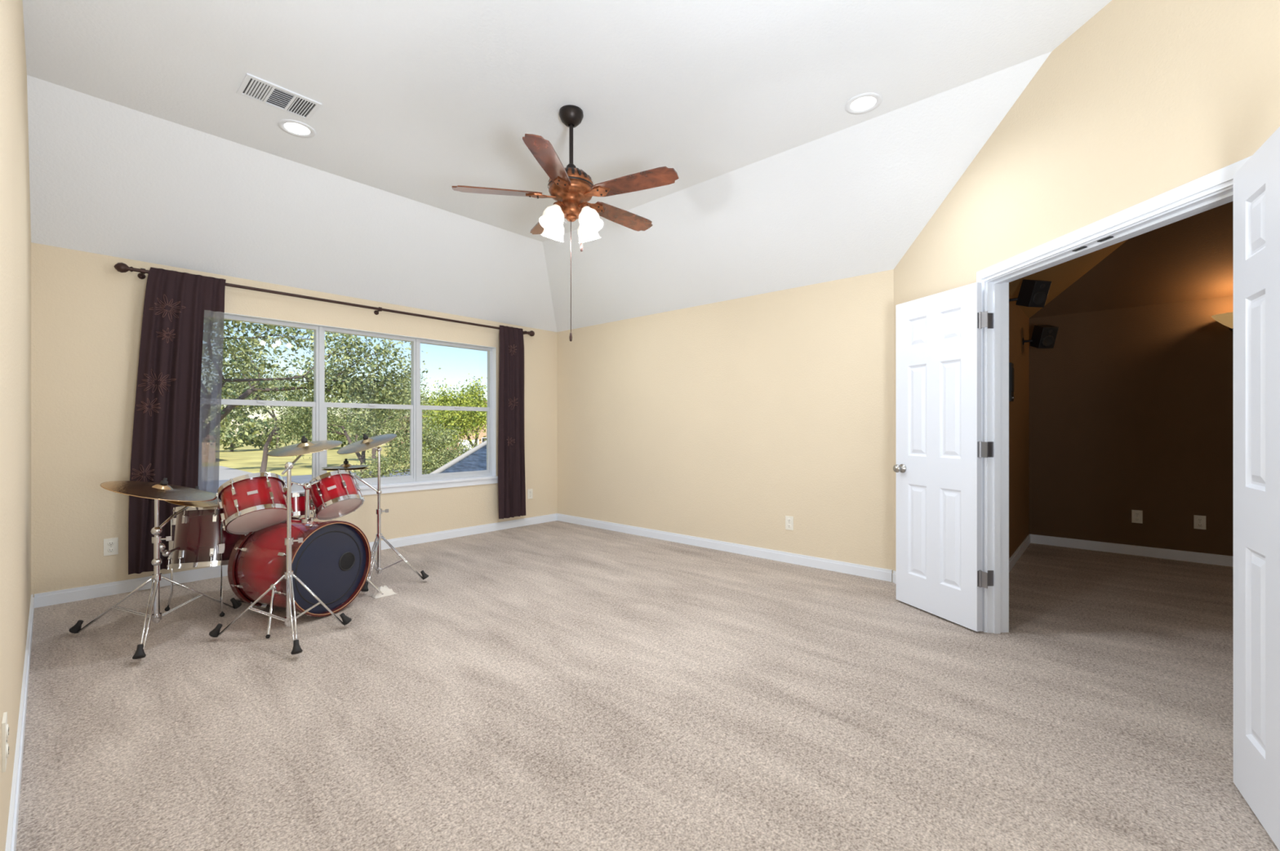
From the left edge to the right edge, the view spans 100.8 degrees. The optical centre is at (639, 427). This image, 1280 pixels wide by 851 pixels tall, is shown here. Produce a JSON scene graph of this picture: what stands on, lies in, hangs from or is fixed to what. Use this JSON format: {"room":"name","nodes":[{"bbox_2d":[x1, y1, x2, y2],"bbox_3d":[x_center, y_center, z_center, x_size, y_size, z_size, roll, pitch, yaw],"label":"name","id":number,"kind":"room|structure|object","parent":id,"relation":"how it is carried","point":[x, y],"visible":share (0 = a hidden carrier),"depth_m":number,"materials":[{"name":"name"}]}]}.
{"room":"music room","nodes":[
{"label":"music room","id":0,"kind":"room"},
{"bbox_2d":[0,0,31,850],"bbox_3d":[-1.830,-0.400,1.457,6.310,3.200,0.120,0,0,42],"label":"wall","id":1,"kind":"structure","parent":0,"point":[15,192],"depth_m":1.68,"materials":[{"name":"beige paint"}]},
{"bbox_2d":[1,711,8,773],"bbox_3d":[-1.574,0.780,1.315,0.074,0.120,0.010,0,0,42],"label":"wall outlet","id":2,"kind":"object","parent":1,"relation":"attached to","point":[5,728],"visible":1,"depth_m":1.29,"materials":[{"name":"white plastic"}]},
{"bbox_2d":[4,594,34,850],"bbox_3d":[-1.778,1.155,1.500,6.050,0.090,0.014,0,0,42],"label":"baseboard","id":3,"kind":"structure","parent":1,"relation":"attached to","point":[11,835],"depth_m":1.84,"materials":[{"name":"white paint"}]},
{"bbox_2d":[31,242,556,597],"bbox_3d":[-2.605,-0.043,5.217,0.140,2.485,4.450,0,0,42],"label":"wall","id":4,"kind":"structure","parent":0,"point":[86,314],"depth_m":3.80,"materials":[{"name":"beige paint"}]},
{"bbox_2d":[103,537,118,555],"bbox_3d":[-3.783,0.855,3.788,0.010,0.120,0.074,0,0,42],"label":"wall outlet","id":5,"kind":"object","parent":4,"relation":"attached to","point":[110,545],"depth_m":3.79,"materials":[{"name":"white plastic"}]},
{"bbox_2d":[34,513,556,608],"bbox_3d":[-2.547,1.155,5.165,0.014,0.090,4.422,0,0,42],"label":"baseboard","id":6,"kind":"structure","parent":4,"relation":"attached to","point":[60,597],"depth_m":4.13,"materials":[{"name":"white paint"}]},
{"bbox_2d":[114,262,534,336],"bbox_3d":[-2.519,-1.132,5.113,0.126,0.078,3.640,0,0,42],"label":"curtain rod","id":7,"kind":"object","parent":4,"relation":"attached to","point":[119,267],"visible":0.88,"depth_m":4.71,"materials":[{"name":"brown metal"}]},
{"bbox_2d":[128,267,226,574],"bbox_3d":[-3.451,-0.060,3.975,0.051,2.220,0.560,0,0,42],"label":"curtain","id":8,"kind":"object","parent":7,"relation":"hanging from","point":[176,434],"visible":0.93,"depth_m":3.95,"materials":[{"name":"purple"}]},
{"bbox_2d":[497,325,525,519],"bbox_3d":[-1.478,-0.060,6.179,0.053,2.220,0.380,0,0,42],"label":"curtain","id":9,"kind":"object","parent":7,"relation":"hanging from","point":[511,442],"visible":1,"depth_m":6.17,"materials":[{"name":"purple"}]},
{"bbox_2d":[221,312,497,495],"bbox_3d":[-2.614,-0.138,5.178,0.161,1.575,2.790,0,0,42],"label":"window","id":10,"kind":"structure","parent":4,"relation":"in","point":[319,407],"depth_m":5.43,"materials":[{"name":"grey plastic"}]},
{"bbox_2d":[527,488,533,499],"bbox_3d":[-1.348,0.820,6.508,0.010,0.120,0.074,0,0,42],"label":"wall outlet","id":11,"kind":"object","parent":4,"relation":"attached to","point":[530,491],"depth_m":6.50,"materials":[{"name":"white plastic"}]},
{"bbox_2d":[22,0,1111,332],"bbox_3d":[-0.298,-1.562,3.153,6.150,0.736,4.550,0,0,42],"label":"ceiling","id":12,"kind":"structure","parent":0,"point":[144,146],"depth_m":3.29,"materials":[{"name":"white paint"}]},
{"bbox_2d":[235,73,321,120],"bbox_3d":[-2.045,-1.865,3.008,0.240,0.009,0.355,0,0,42],"label":"ceiling vent","id":13,"kind":"object","parent":12,"relation":"attached to","point":[252,87],"depth_m":3.00,"materials":[{"name":"white metal"}]},
{"bbox_2d":[278,119,315,137],"bbox_3d":[-2.145,-1.882,3.316,0.200,0.036,0.200,0,0,42],"label":"recessed light","id":14,"kind":"object","parent":12,"relation":"in","point":[296,128],"visible":0.94,"depth_m":3.31,"materials":[{"name":"white paint"}]},
{"bbox_2d":[452,105,679,342],"bbox_3d":[-0.371,-1.188,3.174,1.298,1.365,1.253,0,0,42],"label":"ceiling fan","id":15,"kind":"object","parent":12,"relation":"hanging from","point":[571,188],"depth_m":3.06,"materials":[{"name":"brown wood"}]},
{"bbox_2d":[844,93,882,114],"bbox_3d":[1.289,-1.882,3.060,0.200,0.036,0.200,0,0,42],"label":"recessed light","id":16,"kind":"object","parent":12,"relation":"in","point":[864,103],"visible":0.97,"depth_m":3.06,"materials":[{"name":"white paint"}]},
{"bbox_2d":[15,520,1279,850],"bbox_3d":[1.387,1.250,3.304,8.640,0.100,7.225,0,0,42],"label":"floor","id":17,"kind":"structure","parent":0,"point":[556,686],"depth_m":2.27,"materials":[{"name":"beige carpet"}]},
{"bbox_2d":[68,434,428,659],"bbox_3d":[-2.301,0.625,3.468,1.523,1.151,1.688,0,0,19],"label":"drum kit","id":18,"kind":"object","parent":17,"relation":"on","point":[273,557],"visible":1,"depth_m":3.31,"materials":[{"name":"red"}]},
{"bbox_2d":[368,585,396,599],"bbox_3d":[-1.839,1.166,3.793,0.120,0.064,0.150,0,0,42],"label":"towel","id":19,"kind":"object","parent":17,"relation":"on","point":[386,592],"visible":0.98,"depth_m":3.76,"materials":[{"name":"beige fabric"}]},
{"bbox_2d":[556,269,893,573],"bbox_3d":[0.460,-0.043,5.540,4.275,2.485,0.120,0,0,42],"label":"wall","id":20,"kind":"structure","parent":0,"point":[725,421],"depth_m":5.00,"materials":[{"name":"beige paint"}]},
{"bbox_2d":[556,513,892,582],"bbox_3d":[0.441,1.155,5.467,4.065,0.090,0.014,0,0,42],"label":"baseboard","id":21,"kind":"structure","parent":20,"relation":"attached to","point":[876,573],"depth_m":4.97,"materials":[{"name":"white paint"}]},
{"bbox_2d":[785,515,793,530],"bbox_3d":[1.320,0.848,4.684,0.074,0.120,0.010,0,0,42],"label":"wall outlet","id":22,"kind":"object","parent":20,"relation":"attached to","point":[788,520],"visible":1,"depth_m":4.68,"materials":[{"name":"white plastic"}]},
{"bbox_2d":[1008,293,1028,558],"bbox_3d":[3.089,-0.350,4.516,0.100,3.100,2.990,0,0,42],"label":"wall","id":23,"kind":"structure","parent":0,"point":[1018,319],"depth_m":4.86,"materials":[{"name":"brown paint"}]},
{"bbox_2d":[1008,362,1013,401],"bbox_3d":[3.141,-0.380,4.476,0.030,0.320,0.140,0,0,42],"label":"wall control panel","id":24,"kind":"object","parent":23,"relation":"attached to","point":[1011,365],"visible":0.98,"depth_m":4.43,"materials":[{"name":"black plastic"}]},
{"bbox_2d":[1008,279,1051,307],"bbox_3d":[3.071,-1.058,4.220,0.211,0.230,0.257,0,0,-8],"label":"wall speaker","id":25,"kind":"object","parent":23,"relation":"attached to","point":[1033,293],"visible":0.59,"depth_m":4.14,"materials":[{"name":"black plastic"}]},
{"bbox_2d":[1022,324,1058,348],"bbox_3d":[3.793,-0.858,5.044,0.213,0.230,0.227,0,0,2],"label":"wall speaker","id":26,"kind":"object","parent":23,"relation":"attached to","point":[1043,336],"visible":1,"depth_m":4.98,"materials":[{"name":"black plastic"}]},
{"bbox_2d":[893,0,1279,571],"bbox_3d":[2.111,-0.400,2.691,0.130,3.200,2.850,0,0,-3],"label":"wall","id":27,"kind":"structure","parent":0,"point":[1146,100],"depth_m":2.33,"materials":[{"name":"beige paint"}]},
{"bbox_2d":[892,570,896,584],"bbox_3d":[2.038,1.155,2.717,0.014,0.090,2.770,0,0,-3],"label":"baseboard","id":28,"kind":"structure","parent":27,"relation":"attached to","point":[894,574],"depth_m":4.07,"materials":[{"name":"white paint"}]},
{"bbox_2d":[976,155,1251,634],"bbox_3d":[2.116,0.138,2.438,0.149,2.125,1.455,0,0,-3],"label":"door frame","id":29,"kind":"structure","parent":27,"relation":"attached to","point":[1214,189],"depth_m":3.08,"materials":[{"name":"white paint"}]},
{"bbox_2d":[893,282,987,631],"bbox_3d":[1.886,0.173,3.348,0.165,2.030,0.660,0,0,-18],"label":"door","id":30,"kind":"structure","parent":29,"relation":"attached to","point":[940,449],"depth_m":3.32,"materials":[{"name":"white paint"}]},
{"bbox_2d":[1233,126,1279,850],"bbox_3d":[1.844,0.173,1.531,0.036,2.030,0.660,0,0,34],"label":"door","id":31,"kind":"structure","parent":29,"relation":"attached to","point":[1256,184],"depth_m":1.61,"materials":[{"name":"white paint"}]},
{"bbox_2d":[1008,201,1233,318],"bbox_3d":[3.914,-1.485,2.603,3.740,0.750,4.600,0,0,42],"label":"ceiling","id":32,"kind":"structure","parent":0,"point":[1191,258],"depth_m":4.58,"materials":[{"name":"brown paint"}]},
{"bbox_2d":[1028,296,1233,556],"bbox_3d":[5.484,-0.350,4.298,3.760,3.100,0.120,0,0,42],"label":"wall","id":33,"kind":"structure","parent":0,"point":[1130,409],"depth_m":4.97,"materials":[{"name":"brown paint"}]},
{"bbox_2d":[1008,533,1233,572],"bbox_3d":[4.457,1.155,3.225,3.660,0.090,2.850,0,0,42],"label":"baseboard","id":34,"kind":"structure","parent":33,"relation":"attached to","point":[1178,555],"depth_m":4.94,"materials":[{"name":"white paint"}]},
{"bbox_2d":[1131,510,1142,524],"bbox_3d":[4.651,0.837,4.957,0.074,0.120,0.010,0,0,42],"label":"wall outlet","id":35,"kind":"object","parent":33,"relation":"attached to","point":[1136,515],"visible":1,"depth_m":4.96,"materials":[{"name":"white plastic"}]},
{"bbox_2d":[1193,515,1205,529],"bbox_3d":[4.953,0.842,4.686,0.074,0.120,0.010,0,0,42],"label":"wall outlet","id":36,"kind":"object","parent":33,"relation":"attached to","point":[1199,522],"visible":1,"depth_m":4.68,"materials":[{"name":"white plastic"}]},
{"bbox_2d":[1211,311,1233,330],"bbox_3d":[5.005,-0.875,4.452,0.280,0.150,0.291,0,0,42],"label":"wall sconce","id":37,"kind":"object","parent":33,"relation":"attached to","point":[1226,319],"visible":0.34,"depth_m":4.44,"materials":[{"name":"beige glass"}]},
{"label":"outside","id":38,"kind":"structure","parent":0,"visible":0},
{"bbox_2d":[219,435,460,476],"bbox_3d":[-80.509,4.550,139.162,294.400,0.300,400.000,0,0,42],"label":"ground","id":39,"kind":"structure","parent":38,"point":[246,459],"depth_m":71.47,"materials":[{"name":"green plant"}]},
{"bbox_2d":[221,370,339,472],"bbox_3d":[-35.433,-0.804,52.194,8.254,10.476,13.154,0,0,40],"label":"oak tree","id":40,"kind":"object","parent":39,"relation":"on","point":[264,460],"visible":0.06,"depth_m":51.69,"materials":[{"name":"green plant"}]},
{"bbox_2d":[219,408,404,452],"bbox_3d":[-57.101,0.260,113.204,15.284,8.676,284.139,0,0,42],"label":"treeline","id":41,"kind":"object","parent":39,"relation":"on","point":[251,436],"visible":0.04,"depth_m":98.81,"materials":[{"name":"green plant"}]},
{"bbox_2d":[219,320,440,448],"bbox_3d":[-8.995,0.397,10.138,6.349,8.059,10.118,0,0,32],"label":"oak tree","id":42,"kind":"object","parent":39,"relation":"on","point":[251,383],"visible":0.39,"depth_m":12.11,"materials":[{"name":"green plant"}]},
{"bbox_2d":[260,368,486,479],"bbox_3d":[-9.953,0.998,19.660,8.601,6.850,5.397,0,0,7],"label":"oak tree","id":43,"kind":"object","parent":39,"relation":"on","point":[291,428],"visible":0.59,"depth_m":18.73,"materials":[{"name":"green plant"}]},
{"bbox_2d":[336,373,410,464],"bbox_3d":[-32.173,-1.204,64.956,14.166,11.282,8.889,0,0,44],"label":"oak tree","id":44,"kind":"object","parent":39,"relation":"on","point":[374,451],"visible":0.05,"depth_m":65.94,"materials":[{"name":"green plant"}]},
{"bbox_2d":[394,401,487,452],"bbox_3d":[-31.148,-0.350,96.324,14.100,9.500,21.000,0,0,42],"label":"neighboring house","id":45,"kind":"structure","parent":39,"relation":"on","point":[482,434],"depth_m":90.08,"materials":[{"name":"beige brick"}]},
{"bbox_2d":[405,373,487,474],"bbox_3d":[-9.421,0.786,29.156,7.827,7.241,6.504,0,0,-42],"label":"tree","id":46,"kind":"object","parent":39,"relation":"on","point":[468,420],"visible":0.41,"depth_m":27.29,"materials":[{"name":"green plant"}]},
{"bbox_2d":[429,440,486,474],"bbox_3d":[-2.318,2.318,9.707,2.797,4.164,6.626,0,0,42],"label":"roof","id":47,"kind":"structure","parent":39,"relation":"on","point":[474,460],"depth_m":9.20,"materials":[{"name":"blue"}]},
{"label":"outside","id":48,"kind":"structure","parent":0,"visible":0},
{"bbox_2d":[218,466,435,487],"bbox_3d":[-9.499,4.380,75.604,35.000,0.040,400.000,0,0,42],"label":"street","id":49,"kind":"structure","parent":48,"point":[225,473],"depth_m":47.99,"materials":[{"name":"grey asphalt"}]}
]}

